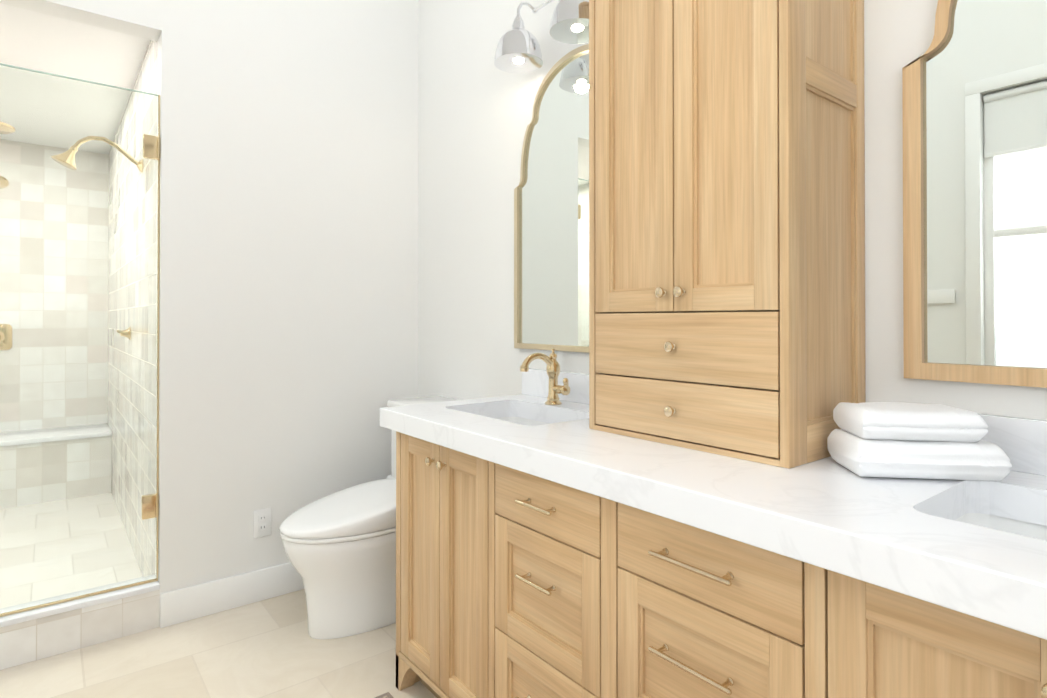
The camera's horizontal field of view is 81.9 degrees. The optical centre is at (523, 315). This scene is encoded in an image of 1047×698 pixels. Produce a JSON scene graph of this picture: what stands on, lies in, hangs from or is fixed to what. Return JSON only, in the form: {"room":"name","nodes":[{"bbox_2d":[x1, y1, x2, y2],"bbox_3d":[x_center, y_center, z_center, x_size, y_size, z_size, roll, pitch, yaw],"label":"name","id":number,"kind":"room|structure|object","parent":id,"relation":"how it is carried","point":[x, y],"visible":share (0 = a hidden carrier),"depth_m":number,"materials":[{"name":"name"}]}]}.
{"room":"bathroom","nodes":[
{"label":"bathroom","id":0,"kind":"room"},
{"bbox_2d":[0,139,108,432],"bbox_3d":[-3.559,-0.037,4.090,1.215,2.500,0.120,0,0,-38],"label":"wall","id":1,"kind":"structure","parent":0,"point":[11,372],"depth_m":4.22,"materials":[{"name":"tile"}]},
{"bbox_2d":[0,176,8,188],"bbox_3d":[-3.403,-0.875,3.853,0.188,0.148,0.453,0,0,-38],"label":"shower head","id":2,"kind":"object","parent":1,"relation":"attached to","point":[5,183],"depth_m":3.78},
{"bbox_2d":[0,324,11,349],"bbox_3d":[-3.513,0.143,4.008,0.176,0.176,0.064,0,0,-38],"label":"shower valve","id":3,"kind":"object","parent":1,"relation":"attached to","point":[6,342],"depth_m":4.06,"materials":[{"name":"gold metal"}]},
{"bbox_2d":[0,492,141,608],"bbox_3d":[-2.739,1.250,3.041,1.215,0.112,2.530,0,0,-38],"label":"floor","id":4,"kind":"structure","parent":0,"point":[107,536],"depth_m":3.08,"materials":[{"name":"tile"}]},
{"bbox_2d":[0,423,111,508],"bbox_3d":[-3.393,0.991,3.873,1.213,0.418,0.414,0,0,-38],"label":"shower bench","id":5,"kind":"object","parent":4,"relation":"on","point":[42,445],"depth_m":3.92,"materials":[{"name":"tile"}]},
{"bbox_2d":[0,3,149,153],"bbox_3d":[-2.739,-1.244,3.057,1.215,0.100,2.530,0,0,-38],"label":"ceiling","id":6,"kind":"structure","parent":0,"point":[33,40],"depth_m":3.01,"materials":[{"name":"white paint"}]},
{"bbox_2d":[0,121,14,133],"bbox_3d":[-2.666,-1.063,2.967,0.256,0.262,0.256,0,0,-38],"label":"shower head","id":7,"kind":"object","parent":6,"relation":"attached to","point":[3,126],"depth_m":3.01},
{"bbox_2d":[107,40,157,576],"bbox_3d":[-2.252,-0.041,3.509,0.120,2.500,2.650,0,0,-38],"label":"wall","id":8,"kind":"structure","parent":0,"point":[146,80],"depth_m":3.03,"materials":[{"name":"tile"}]},
{"bbox_2d":[51,136,143,172],"bbox_3d":[-1.902,-0.723,2.701,0.336,0.165,0.100,0,0,-38],"label":"shower","id":9,"kind":"object","parent":8,"relation":"attached to","point":[71,165],"depth_m":2.65,"materials":[{"name":"gold metal"}]},
{"bbox_2d":[117,326,130,339],"bbox_3d":[-2.102,0.092,3.174,0.057,0.072,0.124,0,0,-38],"label":"handle","id":10,"kind":"object","parent":8,"relation":"attached to","point":[125,334],"depth_m":3.17,"materials":[{"name":"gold metal"}]},
{"bbox_2d":[0,0,417,593],"bbox_3d":[-1.481,-0.473,2.356,2.330,3.350,0.120,0,0,-38],"label":"wall","id":11,"kind":"structure","parent":0,"point":[288,321],"depth_m":2.60,"materials":[{"name":"white paint"}]},
{"bbox_2d":[0,574,159,669],"bbox_3d":[-1.919,1.117,2.001,1.215,0.165,0.128,0,0,-38],"label":"shower curb","id":12,"kind":"structure","parent":11,"relation":"attached to","point":[43,632],"depth_m":2.18,"materials":[{"name":"tile"}]},
{"bbox_2d":[0,63,160,616],"bbox_3d":[-1.907,0.082,1.994,1.214,1.905,0.033,0,0,-38],"label":"glass panel","id":13,"kind":"object","parent":12,"relation":"on","point":[150,502],"visible":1,"depth_m":2.25,"materials":[{"name":"clear glass"}]},
{"bbox_2d":[160,562,303,627],"bbox_3d":[-0.961,1.139,2.666,1.115,0.130,0.020,0,0,-38],"label":"baseboard","id":14,"kind":"structure","parent":11,"relation":"attached to","point":[181,605],"depth_m":2.44,"materials":[{"name":"white paint"}]},
{"bbox_2d":[253,508,270,537],"bbox_3d":[-1.107,0.878,2.559,0.072,0.116,0.008,0,0,-38],"label":"electrical outlet plate","id":15,"kind":"object","parent":11,"relation":"attached to","point":[261,522],"visible":1,"depth_m":2.56,"materials":[{"name":"white plastic"}]},
{"bbox_2d":[0,589,435,697],"bbox_3d":[0.070,1.237,0.149,2.850,0.100,5.250,0,0,-38],"label":"floor","id":16,"kind":"structure","parent":0,"point":[269,648],"depth_m":2.08,"materials":[{"name":"tile"}]},
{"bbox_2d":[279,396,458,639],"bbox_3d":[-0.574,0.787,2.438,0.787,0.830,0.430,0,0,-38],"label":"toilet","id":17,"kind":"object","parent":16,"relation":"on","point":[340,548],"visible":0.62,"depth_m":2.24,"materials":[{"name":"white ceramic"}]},
{"bbox_2d":[375,692,393,697],"bbox_3d":[-0.196,1.189,0.887,0.905,0.005,1.900,0,0,-38],"label":"rug","id":18,"kind":"object","parent":16,"relation":"on","point":[387,695],"visible":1,"depth_m":1.89,"materials":[{"name":"fabric"}]},
{"bbox_2d":[380,412,1046,697],"bbox_3d":[0.669,0.774,1.011,0.602,0.839,2.820,0,0,-38],"label":"bathroom vanity","id":19,"kind":"object","parent":16,"relation":"on","point":[562,550],"depth_m":1.16,"materials":[{"name":"brown wood"}]},
{"bbox_2d":[380,392,1046,627],"bbox_3d":[0.666,0.327,1.012,0.608,0.068,2.900,0,0,-38],"label":"countertop","id":20,"kind":"structure","parent":19,"relation":"on","point":[901,530],"depth_m":1.02,"materials":[{"name":"white stone"}]},
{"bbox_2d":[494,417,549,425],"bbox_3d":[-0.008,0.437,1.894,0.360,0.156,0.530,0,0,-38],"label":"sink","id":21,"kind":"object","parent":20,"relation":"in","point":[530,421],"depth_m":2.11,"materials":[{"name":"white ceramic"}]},
{"bbox_2d":[520,348,569,404],"bbox_3d":[0.076,0.204,1.993,0.169,0.190,0.119,0,0,-38],"label":"faucet","id":22,"kind":"object","parent":20,"relation":"on","point":[553,373],"visible":1,"depth_m":2.03,"materials":[{"name":"gold metal"}]},
{"bbox_2d":[589,0,865,468],"bbox_3d":[0.464,-0.479,1.472,0.363,1.549,0.545,0,0,-38],"label":"cabinet","id":23,"kind":"object","parent":20,"relation":"on","point":[726,227],"visible":0.96,"depth_m":1.31,"materials":[{"name":"brown wood"}]},
{"bbox_2d":[827,402,1011,480],"bbox_3d":[0.731,0.232,1.135,0.245,0.122,0.165,0,0,8],"label":"towels","id":24,"kind":"object","parent":20,"relation":"on","point":[903,440],"visible":1,"depth_m":1.07,"materials":[{"name":"fabric"}]},
{"bbox_2d":[955,513,1046,540],"bbox_3d":[0.840,0.430,0.817,0.360,0.156,0.530,0,0,-38],"label":"sink","id":25,"kind":"object","parent":20,"relation":"in","point":[1015,523],"depth_m":1.05,"materials":[{"name":"white ceramic"}]},
{"bbox_2d":[418,0,1046,419],"bbox_3d":[1.105,-0.482,1.052,0.120,3.350,5.370,0,0,-38],"label":"wall","id":26,"kind":"structure","parent":0,"point":[474,110],"depth_m":2.49,"materials":[{"name":"white paint"}]},
{"bbox_2d":[494,0,588,73],"bbox_3d":[0.104,-1.025,2.030,0.246,0.274,0.472,0,0,-38],"label":"light","id":27,"kind":"object","parent":26,"relation":"attached to","point":[518,50],"visible":0.98,"depth_m":2.05,"materials":[{"name":"glass"}]},
{"bbox_2d":[514,44,588,352],"bbox_3d":[0.186,-0.402,2.103,0.018,1.055,0.700,0,0,-38],"label":"mirror","id":28,"kind":"object","parent":26,"relation":"attached to","point":[551,250],"visible":0.58,"depth_m":2.19,"materials":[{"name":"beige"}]},
{"bbox_2d":[522,368,1046,475],"bbox_3d":[0.897,0.244,1.195,0.020,0.100,2.900,0,0,-38],"label":"backsplash","id":29,"kind":"structure","parent":26,"relation":"attached to","point":[1024,440],"depth_m":1.15,"materials":[{"name":"white stone"}]},
{"bbox_2d":[902,0,1046,387],"bbox_3d":[1.057,-0.378,0.994,0.022,1.018,0.770,0,0,-38],"label":"mirror","id":30,"kind":"object","parent":26,"relation":"attached to","point":[974,92],"visible":1,"depth_m":1.20,"materials":[{"name":"brown wood"}]}
]}

